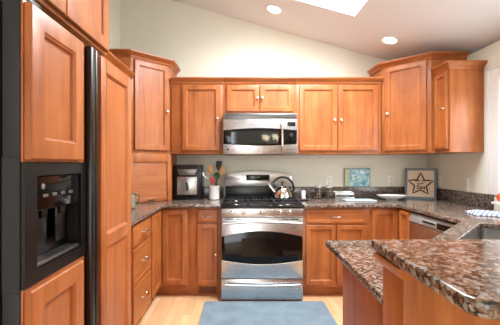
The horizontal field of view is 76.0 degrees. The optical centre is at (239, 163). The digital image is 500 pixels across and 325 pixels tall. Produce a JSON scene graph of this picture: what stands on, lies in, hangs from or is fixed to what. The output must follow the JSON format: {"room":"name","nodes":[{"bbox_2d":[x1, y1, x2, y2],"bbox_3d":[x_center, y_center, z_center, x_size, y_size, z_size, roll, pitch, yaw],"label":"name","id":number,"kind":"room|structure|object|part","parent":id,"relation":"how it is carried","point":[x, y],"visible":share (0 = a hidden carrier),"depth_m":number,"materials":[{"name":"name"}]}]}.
{"room":"kitchen","nodes":[
{"label":"kitchen","id":0,"kind":"room"},
{"bbox_2d":[109,0,119,48],"bbox_3d":[-1.415,-0.378,0.325,0.100,3.297,6.650,0,0,0],"label":"wall","id":1,"kind":"structure","parent":0,"point":[114,5],"depth_m":3.48,"materials":[{"name":"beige paint"}]},
{"bbox_2d":[1,0,108,55],"bbox_3d":[-1.034,-0.862,1.345,0.603,0.500,0.930,0,0,0],"label":"upper cabinet","id":2,"kind":"object","parent":1,"relation":"attached to","point":[87,20],"visible":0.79,"depth_m":1.54,"materials":[{"name":"brown wood"}]},
{"bbox_3d":[-0.744,-0.862,1.126,0.023,0.470,0.452,0,0,0],"label":"door","id":3,"kind":"part","parent":2,"relation":"part of","materials":[{"name":"brown wood"}]},
{"bbox_3d":[-0.744,-0.862,1.577,0.023,0.470,0.437,0,0,0],"label":"door","id":4,"kind":"part","parent":2,"relation":"part of","materials":[{"name":"brown wood"}]},
{"bbox_2d":[102,51,134,142],"bbox_3d":[-1.169,-0.477,2.438,0.380,0.746,1.155,0,0,0],"label":"upper cabinet","id":5,"kind":"object","parent":1,"relation":"attached to","point":[110,57],"visible":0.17,"depth_m":2.65,"materials":[{"name":"brown wood"}]},
{"bbox_3d":[-1.014,-0.818,2.435,0.058,0.065,1.150,0,0,0],"label":"crown moulding","id":6,"kind":"part","parent":5,"relation":"part of","materials":[{"name":"brown wood"}]},
{"bbox_2d":[137,295,342,324],"bbox_3d":[0.383,1.300,0.375,3.695,0.060,6.750,0,0,0],"label":"floor","id":7,"kind":"structure","parent":0,"point":[163,309],"depth_m":2.83,"materials":[{"name":"brown wood"}]},
{"bbox_2d":[0,0,130,324],"bbox_3d":[-0.953,0.376,1.355,0.734,1.749,0.910,0,0,0],"label":"refrigerator","id":8,"kind":"object","parent":7,"relation":"on","point":[65,109],"visible":1,"depth_m":1.08,"materials":[{"name":"brown wood"}]},
{"bbox_3d":[-0.645,0.343,1.100,0.050,1.635,0.400,0,0,0],"label":"freezer door","id":9,"kind":"part","parent":8,"relation":"part of","materials":[{"name":"brown wood"}]},
{"bbox_3d":[-0.617,0.756,1.084,0.006,0.797,0.360,0,0,0],"label":"wood panel","id":10,"kind":"part","parent":8,"relation":"part of","materials":[{"name":"brown wood"}]},
{"bbox_3d":[-0.617,-0.237,1.084,0.006,0.463,0.360,0,0,0],"label":"wood panel","id":11,"kind":"part","parent":8,"relation":"part of","materials":[{"name":"brown wood"}]},
{"bbox_3d":[-0.603,0.756,1.064,0.022,0.783,0.306,0,0,0],"label":"raised panel","id":12,"kind":"part","parent":8,"relation":"part of","materials":[{"name":"brown wood"}]},
{"bbox_3d":[-0.603,-0.237,1.064,0.022,0.449,0.306,0,0,0],"label":"raised panel","id":13,"kind":"part","parent":8,"relation":"part of","materials":[{"name":"brown wood"}]},
{"bbox_3d":[-0.642,0.091,1.093,0.052,0.108,0.261,0,0,0],"label":"control panel","id":14,"kind":"part","parent":8,"relation":"part of","materials":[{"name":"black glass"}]},
{"bbox_3d":[-0.603,0.341,1.283,0.034,1.618,0.034,0,0,0],"label":"handle","id":15,"kind":"part","parent":8,"relation":"part of","materials":[{"name":"metal"}]},
{"bbox_3d":[-0.603,0.341,1.317,0.034,1.618,0.023,0,0,0],"label":"handle","id":16,"kind":"part","parent":8,"relation":"part of","materials":[{"name":"metal"}]},
{"bbox_3d":[-0.603,0.343,1.556,0.022,1.610,0.378,0,0,0],"label":"raised panel","id":17,"kind":"part","parent":8,"relation":"part of","materials":[{"name":"brown wood"}]},
{"bbox_2d":[131,216,150,324],"bbox_3d":[-1.019,0.843,2.274,0.632,0.855,0.828,0,0,0],"label":"base cabinet","id":18,"kind":"object","parent":7,"relation":"on","point":[140,231],"visible":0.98,"depth_m":2.39,"materials":[{"name":"brown wood"}]},
{"bbox_3d":[-0.750,1.015,2.451,0.020,0.280,0.433,0,0,0],"label":"drawer","id":19,"kind":"part","parent":18,"relation":"part of","materials":[{"name":"brown wood"}]},
{"bbox_3d":[-0.750,0.735,2.451,0.020,0.260,0.433,0,0,0],"label":"drawer","id":20,"kind":"part","parent":18,"relation":"part of","materials":[{"name":"brown wood"}]},
{"bbox_3d":[-0.750,0.515,2.451,0.020,0.160,0.433,0,0,0],"label":"drawer","id":21,"kind":"part","parent":18,"relation":"part of","materials":[{"name":"brown wood"}]},
{"bbox_2d":[149,208,189,300],"bbox_3d":[-0.911,0.843,3.167,0.847,0.855,0.955,0,0,0],"label":"base cabinet","id":22,"kind":"object","parent":7,"relation":"on","point":[169,236],"visible":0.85,"depth_m":3.03,"materials":[{"name":"brown wood"}]},
{"bbox_3d":[-0.749,0.787,2.860,0.023,0.715,0.300,0,0,0],"label":"door","id":23,"kind":"part","parent":22,"relation":"part of","materials":[{"name":"brown wood"}]},
{"bbox_3d":[-0.618,0.787,3.038,0.240,0.715,0.023,0,0,0],"label":"door","id":24,"kind":"part","parent":22,"relation":"part of","materials":[{"name":"brown wood"}]},
{"bbox_2d":[131,187,223,225],"bbox_3d":[-0.773,0.334,2.754,1.179,0.152,1.788,0,0,0],"label":"countertop","id":25,"kind":"structure","parent":22,"relation":"on","point":[142,210],"depth_m":3.00,"materials":[{"name":"brown stone"}]},
{"bbox_2d":[131,193,140,208],"bbox_3d":[-0.937,0.313,2.729,0.136,0.132,0.116,0,0,35],"label":"pitcher","id":26,"kind":"object","parent":25,"relation":"on","point":[134,202],"visible":0.5,"depth_m":2.71,"materials":[{"name":"beige ceramic"}]},
{"bbox_2d":[131,153,176,202],"bbox_3d":[-1.042,0.138,3.333,0.640,0.482,0.627,0,0,0],"label":"appliance garage","id":27,"kind":"object","parent":25,"relation":"on","point":[152,175],"visible":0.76,"depth_m":3.19,"materials":[{"name":"brown wood"}]},
{"bbox_3d":[-0.891,0.180,3.184,0.021,0.395,0.364,0,0,45],"label":"roll door","id":28,"kind":"part","parent":27,"relation":"part of","materials":[{"name":"brown wood"}]},
{"bbox_2d":[174,165,203,199],"bbox_3d":[-0.556,0.194,3.469,0.300,0.370,0.293,0,0,0],"label":"coffee maker","id":29,"kind":"object","parent":25,"relation":"on","point":[188,179],"visible":1,"depth_m":3.38,"materials":[{"name":"black plastic"}]},
{"bbox_3d":[-0.556,0.241,3.342,0.036,0.135,0.034,0,0,0],"label":"handle","id":30,"kind":"part","parent":29,"relation":"part of","materials":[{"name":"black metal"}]},
{"bbox_3d":[-0.556,0.086,3.373,0.208,0.063,0.010,0,0,0],"label":"control panel","id":31,"kind":"part","parent":29,"relation":"part of","materials":[{"name":"grey metal"}]},
{"bbox_2d":[209,185,219,199],"bbox_3d":[-0.277,0.305,3.430,0.120,0.148,0.120,0,0,0],"label":"utensil crock","id":32,"kind":"object","parent":25,"relation":"on","point":[213,190],"visible":0.95,"depth_m":3.38,"materials":[{"name":"white ceramic"}]},
{"bbox_2d":[208,165,212,184],"bbox_3d":[-0.314,0.187,3.449,0.067,0.355,0.019,0,0,4],"label":"wooden spoon","id":33,"kind":"object","parent":32,"relation":"in","point":[210,167],"visible":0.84,"depth_m":3.44,"materials":[{"name":"brown wood"}]},
{"bbox_2d":[214,173,219,185],"bbox_3d":[-0.245,0.228,3.398,0.068,0.274,0.060,0,0,0],"label":"ladle","id":34,"kind":"object","parent":32,"relation":"in","point":[216,175],"visible":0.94,"depth_m":3.40,"materials":[{"name":"green plastic"}]},
{"bbox_2d":[215,161,221,185],"bbox_3d":[-0.240,0.164,3.462,0.089,0.401,0.019,0,0,-14],"label":"slotted turner","id":35,"kind":"object","parent":32,"relation":"in","point":[218,163],"visible":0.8,"depth_m":3.46,"materials":[{"name":"black plastic"}]},
{"bbox_2d":[218,166,224,185],"bbox_3d":[-0.210,0.193,3.427,0.106,0.346,0.019,0,0,5],"label":"wooden spoon","id":36,"kind":"object","parent":32,"relation":"in","point":[222,168],"visible":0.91,"depth_m":3.42,"materials":[{"name":"brown wood"}]},
{"bbox_2d":[189,207,220,294],"bbox_3d":[-0.335,0.843,3.319,0.303,0.855,0.652,0,0,0],"label":"base cabinet","id":37,"kind":"object","parent":7,"relation":"on","point":[204,223],"visible":0.96,"depth_m":3.04,"materials":[{"name":"brown wood"}]},
{"bbox_3d":[-0.307,0.858,3.038,0.192,0.575,0.023,0,0,0],"label":"door","id":38,"kind":"part","parent":37,"relation":"part of","materials":[{"name":"brown wood"}]},
{"bbox_2d":[198,287,217,293],"bbox_3d":[-0.310,1.217,3.101,0.200,0.082,0.014,0,0,0],"label":"toe kick","id":39,"kind":"object","parent":37,"relation":"attached to","point":[201,290],"visible":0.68,"depth_m":3.09,"materials":[{"name":"brown wood"}]},
{"bbox_3d":[-0.307,0.493,3.040,0.192,0.123,0.020,0,0,0],"label":"drawer","id":40,"kind":"part","parent":37,"relation":"part of","materials":[{"name":"brown wood"}]},
{"bbox_2d":[221,171,303,299],"bbox_3d":[0.203,0.672,3.256,0.766,1.195,0.737,0,0,0],"label":"gas range","id":41,"kind":"object","parent":7,"relation":"on","point":[262,234],"visible":0.98,"depth_m":2.95,"materials":[{"name":"grey metal"}]},
{"bbox_3d":[0.203,1.157,2.958,0.752,0.190,0.023,0,0,0],"label":"warming drawer","id":42,"kind":"part","parent":41,"relation":"part of","materials":[{"name":"silver metal"}]},
{"bbox_3d":[0.203,0.774,2.958,0.752,0.561,0.023,0,0,0],"label":"oven door","id":43,"kind":"part","parent":41,"relation":"part of","materials":[{"name":"silver metal"}]},
{"bbox_3d":[0.203,0.767,2.941,0.380,0.165,0.001,0,0,0],"label":"pane","id":44,"kind":"part","parent":41,"relation":"part of","materials":[{"name":"black glass"}]},
{"bbox_3d":[0.203,0.449,2.958,0.758,0.078,0.021,0,0,0],"label":"control panel","id":45,"kind":"part","parent":41,"relation":"part of","materials":[{"name":"silver metal"}]},
{"bbox_3d":[0.203,1.103,2.921,0.689,0.030,0.051,0,0,0],"label":"handle","id":46,"kind":"part","parent":41,"relation":"part of","materials":[{"name":"silver metal"}]},
{"bbox_3d":[0.203,0.534,2.917,0.720,0.040,0.058,0,0,0],"label":"handle","id":47,"kind":"part","parent":41,"relation":"part of","materials":[{"name":"silver metal"}]},
{"bbox_2d":[221,196,303,207],"bbox_3d":[0.203,0.381,3.256,0.766,0.054,0.628,0,0,0],"label":"cooktop","id":48,"kind":"object","parent":41,"relation":"in","point":[228,201],"depth_m":3.04,"materials":[{"name":"metal"}]},
{"bbox_2d":[268,176,294,198],"bbox_3d":[0.436,0.240,3.367,0.218,0.228,0.208,0,0,-42],"label":"kettle","id":49,"kind":"object","parent":41,"relation":"on","point":[282,191],"visible":1,"depth_m":3.32,"materials":[{"name":"silver metal"}]},
{"bbox_3d":[0.341,0.261,3.370,0.099,0.113,0.059,0,0,0],"label":"spout","id":50,"kind":"part","parent":49,"relation":"part of","materials":[{"name":"silver metal"}]},
{"bbox_3d":[0.457,0.216,3.370,0.237,0.179,0.022,0,0,0],"label":"handle","id":51,"kind":"part","parent":49,"relation":"part of","materials":[{"name":"black plastic"}]},
{"bbox_2d":[199,301,337,324],"bbox_3d":[0.220,1.263,2.518,1.090,0.012,0.835,0,0,0],"label":"kitchen rug","id":52,"kind":"object","parent":7,"relation":"on","point":[213,312],"visible":1,"depth_m":2.69,"materials":[{"name":"blue fabric"}]},
{"bbox_2d":[303,208,369,294],"bbox_3d":[0.912,0.843,3.319,0.645,0.855,0.652,0,0,0],"label":"base cabinet","id":53,"kind":"object","parent":7,"relation":"on","point":[322,270],"visible":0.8,"depth_m":3.04,"materials":[{"name":"brown wood"}]},
{"bbox_3d":[0.765,0.863,3.038,0.280,0.565,0.023,0,0,0],"label":"door","id":54,"kind":"part","parent":53,"relation":"part of","materials":[{"name":"brown wood"}]},
{"bbox_3d":[0.910,0.498,3.040,0.570,0.133,0.020,0,0,0],"label":"drawer","id":55,"kind":"part","parent":53,"relation":"part of","materials":[{"name":"brown wood"}]},
{"bbox_3d":[1.055,0.863,3.038,0.280,0.565,0.023,0,0,0],"label":"door","id":56,"kind":"part","parent":53,"relation":"part of","materials":[{"name":"brown wood"}]},
{"bbox_2d":[343,264,382,324],"bbox_3d":[1.300,0.841,1.519,1.600,0.858,1.158,0,0,0],"label":"base cabinet","id":57,"kind":"object","parent":7,"relation":"on","point":[360,306],"visible":0.02,"depth_m":1.35,"materials":[{"name":"brown wood"}]},
{"bbox_2d":[370,208,412,239],"bbox_3d":[1.681,0.843,3.240,0.888,0.855,0.810,0,0,0],"label":"base cabinet","id":58,"kind":"object","parent":7,"relation":"on","point":[385,223],"visible":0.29,"depth_m":3.03,"materials":[{"name":"brown wood"}]},
{"bbox_3d":[1.374,0.787,3.038,0.248,0.715,0.023,0,0,0],"label":"door","id":59,"kind":"part","parent":58,"relation":"part of","materials":[{"name":"brown wood"}]},
{"bbox_2d":[291,187,499,303],"bbox_3d":[1.270,0.334,2.287,1.716,0.152,2.723,0,0,0],"label":"countertop","id":60,"kind":"structure","parent":58,"relation":"on","point":[357,256],"depth_m":2.67,"materials":[{"name":"brown stone"}]},
{"bbox_2d":[301,189,304,198],"bbox_3d":[0.685,0.327,3.460,0.040,0.105,0.036,0,0,0],"label":"salt shaker","id":61,"kind":"object","parent":60,"relation":"on","point":[302,190],"visible":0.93,"depth_m":3.44,"materials":[{"name":"white ceramic"}]},
{"bbox_2d":[313,185,322,198],"bbox_3d":[0.853,0.305,3.520,0.106,0.148,0.106,0,0,0],"label":"glass canister","id":62,"kind":"object","parent":60,"relation":"on","point":[317,190],"visible":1,"depth_m":3.48,"materials":[{"name":"clear glass"}]},
{"bbox_2d":[323,185,332,198],"bbox_3d":[0.970,0.305,3.520,0.106,0.148,0.106,0,0,0],"label":"glass canister","id":63,"kind":"object","parent":60,"relation":"on","point":[327,190],"visible":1,"depth_m":3.48,"materials":[{"name":"clear"}]},
{"bbox_2d":[333,191,354,198],"bbox_3d":[1.150,0.342,3.550,0.210,0.075,0.100,0,0,0],"label":"rack","id":64,"kind":"object","parent":60,"relation":"on","point":[336,194],"visible":0.99,"depth_m":3.52,"materials":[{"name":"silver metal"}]},
{"bbox_2d":[342,199,376,200],"bbox_3d":[1.235,0.374,3.330,0.310,0.010,0.170,0,0,0],"label":"cutting board","id":65,"kind":"object","parent":60,"relation":"on","point":[342,199],"visible":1,"depth_m":3.29,"materials":[{"name":"white plastic"}]},
{"bbox_2d":[377,194,407,199],"bbox_3d":[1.605,0.354,3.380,0.314,0.050,0.226,0,0,0],"label":"serving bowl","id":66,"kind":"object","parent":60,"relation":"on","point":[384,196],"visible":0.98,"depth_m":3.33,"materials":[{"name":"white ceramic"}]},
{"bbox_2d":[405,168,436,199],"bbox_3d":[1.977,0.214,3.504,0.306,0.335,0.062,0,0,36],"label":"sign","id":67,"kind":"object","parent":60,"relation":"on","point":[420,183],"visible":0.99,"depth_m":3.50,"materials":[{"name":"wood"}]},
{"bbox_2d":[466,227,499,238],"bbox_3d":[1.440,0.507,1.658,0.454,0.193,0.821,0,0,45],"label":"sink","id":68,"kind":"object","parent":60,"relation":"in","point":[480,233],"visible":0.13,"depth_m":2.03,"materials":[{"name":"grey metal"}]},
{"bbox_2d":[466,210,499,216],"bbox_3d":[1.895,0.366,2.400,0.324,0.024,0.264,0,0,20],"label":"dish towel","id":69,"kind":"object","parent":60,"relation":"on","point":[474,212],"visible":1,"depth_m":2.37,"materials":[{"name":"white fabric"}]},
{"bbox_3d":[1.508,0.787,2.933,0.023,0.715,0.185,0,0,0],"label":"door","id":70,"kind":"part","parent":58,"relation":"part of","materials":[{"name":"brown wood"}]},
{"bbox_2d":[409,212,456,238],"bbox_3d":[1.778,0.845,2.533,0.584,0.850,0.594,0,0,0],"label":"dishwasher","id":71,"kind":"object","parent":7,"relation":"on","point":[421,226],"visible":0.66,"depth_m":2.58,"materials":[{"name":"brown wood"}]},
{"bbox_3d":[1.506,0.833,2.533,0.027,0.655,0.586,0,0,0],"label":"door","id":72,"kind":"part","parent":71,"relation":"part of","materials":[{"name":"brown wood"}]},
{"bbox_3d":[1.498,0.474,2.527,0.020,0.039,0.180,0,0,0],"label":"handle","id":73,"kind":"part","parent":71,"relation":"part of","materials":[{"name":"silver metal"}]},
{"bbox_3d":[1.505,0.464,2.533,0.028,0.072,0.586,0,0,0],"label":"control panel","id":74,"kind":"part","parent":71,"relation":"part of","materials":[{"name":"silver metal"}]},
{"bbox_2d":[373,252,499,324],"bbox_3d":[1.249,0.761,0.842,1.738,1.018,0.146,0,0,0],"label":"wall","id":75,"kind":"structure","parent":7,"relation":"on","point":[406,300],"depth_m":0.82,"materials":[{"name":"brown wood"}]},
{"bbox_3d":[1.244,0.269,0.842,1.728,0.034,0.146,0,0,0],"label":"moulding","id":76,"kind":"part","parent":75,"relation":"part of","materials":[{"name":"brown wood"}]},
{"bbox_3d":[0.424,0.761,0.856,0.032,1.018,0.118,0,0,0],"label":"post","id":77,"kind":"part","parent":75,"relation":"part of","materials":[{"name":"brown wood"}]},
{"bbox_2d":[371,239,499,319],"bbox_3d":[1.251,0.235,0.723,1.754,0.030,0.435,0,0,0],"label":"bar","id":78,"kind":"object","parent":75,"relation":"on","point":[465,272],"visible":1,"depth_m":0.69,"materials":[{"name":"brown stone"}]},
{"bbox_3d":[1.279,0.761,0.867,1.678,1.018,0.096,0,0,0],"label":"wall panel","id":79,"kind":"part","parent":75,"relation":"part of","materials":[{"name":"brown wood"}]},
{"bbox_2d":[120,0,426,195],"bbox_3d":[0.383,-0.392,3.700,3.695,3.324,0.100,0,0,0],"label":"wall","id":80,"kind":"structure","parent":0,"point":[203,43],"depth_m":3.65,"materials":[{"name":"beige paint"}]},
{"bbox_2d":[109,49,180,154],"bbox_3d":[-1.019,-0.589,3.311,0.686,0.967,0.673,0,0,0],"label":"upper cabinet","id":81,"kind":"object","parent":80,"relation":"attached to","point":[151,82],"visible":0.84,"depth_m":3.15,"materials":[{"name":"brown wood"}]},
{"bbox_3d":[-0.932,-1.042,3.248,0.916,0.060,0.274,0,0,-45],"label":"crown moulding","id":82,"kind":"part","parent":81,"relation":"part of","materials":[{"name":"brown wood"}]},
{"bbox_3d":[-0.870,-0.566,3.166,0.372,0.861,0.023,0,0,-45],"label":"door","id":83,"kind":"part","parent":81,"relation":"part of","materials":[{"name":"brown wood"}]},
{"bbox_2d":[170,77,223,154],"bbox_3d":[-0.446,-0.497,3.457,0.538,0.786,0.380,0,0,0],"label":"upper cabinet","id":84,"kind":"object","parent":80,"relation":"attached to","point":[196,102],"visible":0.95,"depth_m":3.31,"materials":[{"name":"brown wood"}]},
{"bbox_3d":[-0.446,-0.860,3.302,0.538,0.060,0.058,0,0,0],"label":"crown moulding","id":85,"kind":"part","parent":84,"relation":"part of","materials":[{"name":"brown wood"}]},
{"bbox_3d":[-0.400,-0.476,3.308,0.394,0.677,0.023,0,0,0],"label":"door","id":86,"kind":"part","parent":84,"relation":"part of","materials":[{"name":"brown wood"}]},
{"bbox_2d":[203,187,223,196],"bbox_3d":[-0.451,0.319,3.638,0.534,0.122,0.020,0,0,0],"label":"backsplash","id":87,"kind":"structure","parent":80,"relation":"attached to","point":[206,189],"depth_m":3.63,"materials":[{"name":"brown stone"}]},
{"bbox_2d":[223,77,296,112],"bbox_3d":[0.203,-0.703,3.457,0.756,0.375,0.380,0,0,0],"label":"upper cabinet","id":88,"kind":"object","parent":80,"relation":"attached to","point":[240,94],"visible":0.94,"depth_m":3.30,"materials":[{"name":"brown wood"}]},
{"bbox_3d":[0.029,-0.678,3.308,0.339,0.273,0.023,0,0,0],"label":"door","id":89,"kind":"part","parent":88,"relation":"part of","materials":[{"name":"brown wood"}]},
{"bbox_2d":[223,113,296,155],"bbox_3d":[0.203,-0.302,3.402,0.744,0.412,0.485,0,0,0],"label":"microwave oven","id":90,"kind":"object","parent":88,"relation":"attached to","point":[244,134],"visible":1,"depth_m":3.21,"materials":[{"name":"grey metal"}]},
{"bbox_3d":[0.419,-0.271,3.185,0.026,0.313,0.050,0,0,0],"label":"handle","id":91,"kind":"part","parent":90,"relation":"part of","materials":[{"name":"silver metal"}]},
{"bbox_3d":[0.203,-0.860,3.302,0.756,0.060,0.058,0,0,0],"label":"crown moulding","id":92,"kind":"part","parent":88,"relation":"part of","materials":[{"name":"brown wood"}]},
{"bbox_3d":[0.378,-0.678,3.308,0.342,0.273,0.023,0,0,0],"label":"door","id":93,"kind":"part","parent":88,"relation":"part of","materials":[{"name":"brown wood"}]},
{"bbox_2d":[326,175,331,185],"bbox_3d":[1.013,0.188,3.645,0.072,0.116,0.009,0,0,0],"label":"wall outlet","id":94,"kind":"object","parent":80,"relation":"attached to","point":[328,177],"visible":1,"depth_m":3.64,"materials":[{"name":"beige plastic"}]},
{"bbox_2d":[296,77,382,154],"bbox_3d":[1.025,-0.497,3.457,0.882,0.786,0.380,0,0,0],"label":"upper cabinet","id":95,"kind":"object","parent":80,"relation":"attached to","point":[336,115],"visible":0.93,"depth_m":3.31,"materials":[{"name":"brown wood"}]},
{"bbox_3d":[0.808,-0.476,3.308,0.387,0.677,0.023,0,0,0],"label":"door","id":96,"kind":"part","parent":95,"relation":"part of","materials":[{"name":"brown wood"}]},
{"bbox_3d":[1.025,-0.860,3.302,0.882,0.060,0.058,0,0,0],"label":"crown moulding","id":97,"kind":"part","parent":95,"relation":"part of","materials":[{"name":"brown wood"}]},
{"bbox_3d":[1.218,-0.476,3.308,0.413,0.677,0.023,0,0,0],"label":"door","id":98,"kind":"part","parent":95,"relation":"part of","materials":[{"name":"brown wood"}]},
{"bbox_2d":[291,187,404,196],"bbox_3d":[1.333,0.319,3.638,1.547,0.122,0.020,0,0,0],"label":"backsplash","id":99,"kind":"structure","parent":80,"relation":"attached to","point":[358,191],"depth_m":3.63,"materials":[{"name":"brown stone"}]},
{"bbox_2d":[344,168,369,186],"bbox_3d":[1.330,0.153,3.638,0.292,0.207,0.020,0,0,0],"label":"picture","id":100,"kind":"object","parent":80,"relation":"attached to","point":[353,177],"visible":1,"depth_m":3.63},
{"bbox_2d":[388,175,393,185],"bbox_3d":[1.722,0.188,3.645,0.072,0.116,0.009,0,0,0],"label":"wall outlet","id":101,"kind":"object","parent":80,"relation":"attached to","point":[390,177],"visible":1,"depth_m":3.64,"materials":[{"name":"beige plastic"}]},
{"bbox_2d":[367,51,469,154],"bbox_3d":[1.778,-0.573,3.303,0.698,0.938,0.688,0,0,0],"label":"upper cabinet","id":102,"kind":"object","parent":80,"relation":"attached to","point":[407,86],"visible":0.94,"depth_m":3.13,"materials":[{"name":"brown wood"}]},
{"bbox_3d":[1.627,-0.559,3.157,0.384,0.850,0.023,0,0,45],"label":"door","id":103,"kind":"part","parent":102,"relation":"part of","materials":[{"name":"brown wood"}]},
{"bbox_3d":[1.718,-1.014,3.220,0.945,0.056,0.287,0,0,45],"label":"crown moulding","id":104,"kind":"part","parent":102,"relation":"part of","materials":[{"name":"brown wood"}]},
{"bbox_2d":[171,0,499,60],"bbox_3d":[0.412,-1.573,0.325,3.755,1.124,6.850,0,0,0],"label":"ceiling","id":105,"kind":"structure","parent":0,"point":[420,26],"depth_m":2.98,"materials":[{"name":"paint"}]},
{"bbox_2d":[266,4,281,13],"bbox_3d":[0.340,-1.548,3.206,0.165,0.053,0.171,0,0,5],"label":"recessed light","id":106,"kind":"object","parent":105,"relation":"in","point":[274,9],"visible":1,"depth_m":3.20,"materials":[{"name":"white paint"}]},
{"bbox_2d":[330,0,359,6],"bbox_3d":[0.675,-1.677,2.315,0.810,0.495,1.290,0,0,0],"label":"window","id":107,"kind":"structure","parent":105,"relation":"attached to","point":[353,3],"depth_m":2.93,"materials":[{"name":"white glass"}]},
{"bbox_2d":[381,36,398,44],"bbox_3d":[1.489,-1.228,3.180,0.165,0.053,0.171,0,0,5],"label":"recessed light","id":108,"kind":"object","parent":105,"relation":"in","point":[390,40],"visible":1,"depth_m":3.17,"materials":[{"name":"white paint"}]},
{"bbox_2d":[427,40,499,209],"bbox_3d":[2.210,0.128,0.325,0.160,2.285,6.650,0,0,0],"label":"wall","id":109,"kind":"structure","parent":0,"point":[452,169],"depth_m":2.94,"materials":[{"name":"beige paint"}]},
{"bbox_2d":[437,176,440,186],"bbox_3d":[2.125,0.185,3.420,0.009,0.116,0.072,0,0,0],"label":"light switch","id":110,"kind":"object","parent":109,"relation":"attached to","point":[438,177],"visible":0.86,"depth_m":3.41,"materials":[{"name":"beige plastic"}]},
{"bbox_2d":[430,60,487,152],"bbox_3d":[1.952,-0.497,2.873,0.350,0.786,0.259,0,0,0],"label":"upper cabinet","id":111,"kind":"object","parent":109,"relation":"attached to","point":[458,84],"visible":1,"depth_m":2.79,"materials":[{"name":"brown wood"}]},
{"bbox_3d":[1.819,-0.474,2.899,0.023,0.681,0.184,0,0,0],"label":"door","id":112,"kind":"part","parent":111,"relation":"part of","materials":[{"name":"brown wood"}]},
{"bbox_3d":[1.955,-0.860,2.873,0.342,0.060,0.258,0,0,0],"label":"crown moulding","id":113,"kind":"part","parent":111,"relation":"part of","materials":[{"name":"brown wood"}]},
{"bbox_2d":[437,188,493,208],"bbox_3d":[2.118,0.319,3.164,0.020,0.122,0.968,0,0,0],"label":"backsplash","id":114,"kind":"structure","parent":109,"relation":"attached to","point":[482,200],"depth_m":2.98,"materials":[{"name":"brown stone"}]},
{"bbox_2d":[464,177,469,189],"bbox_3d":[2.125,0.185,3.000,0.009,0.116,0.072,0,0,0],"label":"light switch","id":115,"kind":"object","parent":109,"relation":"attached to","point":[466,180],"visible":1,"depth_m":3.00,"materials":[{"name":"beige plastic"}]},
{"bbox_2d":[486,64,499,204],"bbox_3d":[2.163,-0.245,1.930,0.235,1.140,1.620,0,0,0],"label":"window","id":116,"kind":"structure","parent":109,"relation":"in","point":[492,73],"depth_m":2.67,"materials":[{"name":"white paint"}]},
{"bbox_3d":[2.163,0.315,1.930,0.235,0.020,1.356,0,0,0],"label":"sill","id":117,"kind":"part","parent":116,"relation":"part of","materials":[{"name":"white paint"}]}
]}

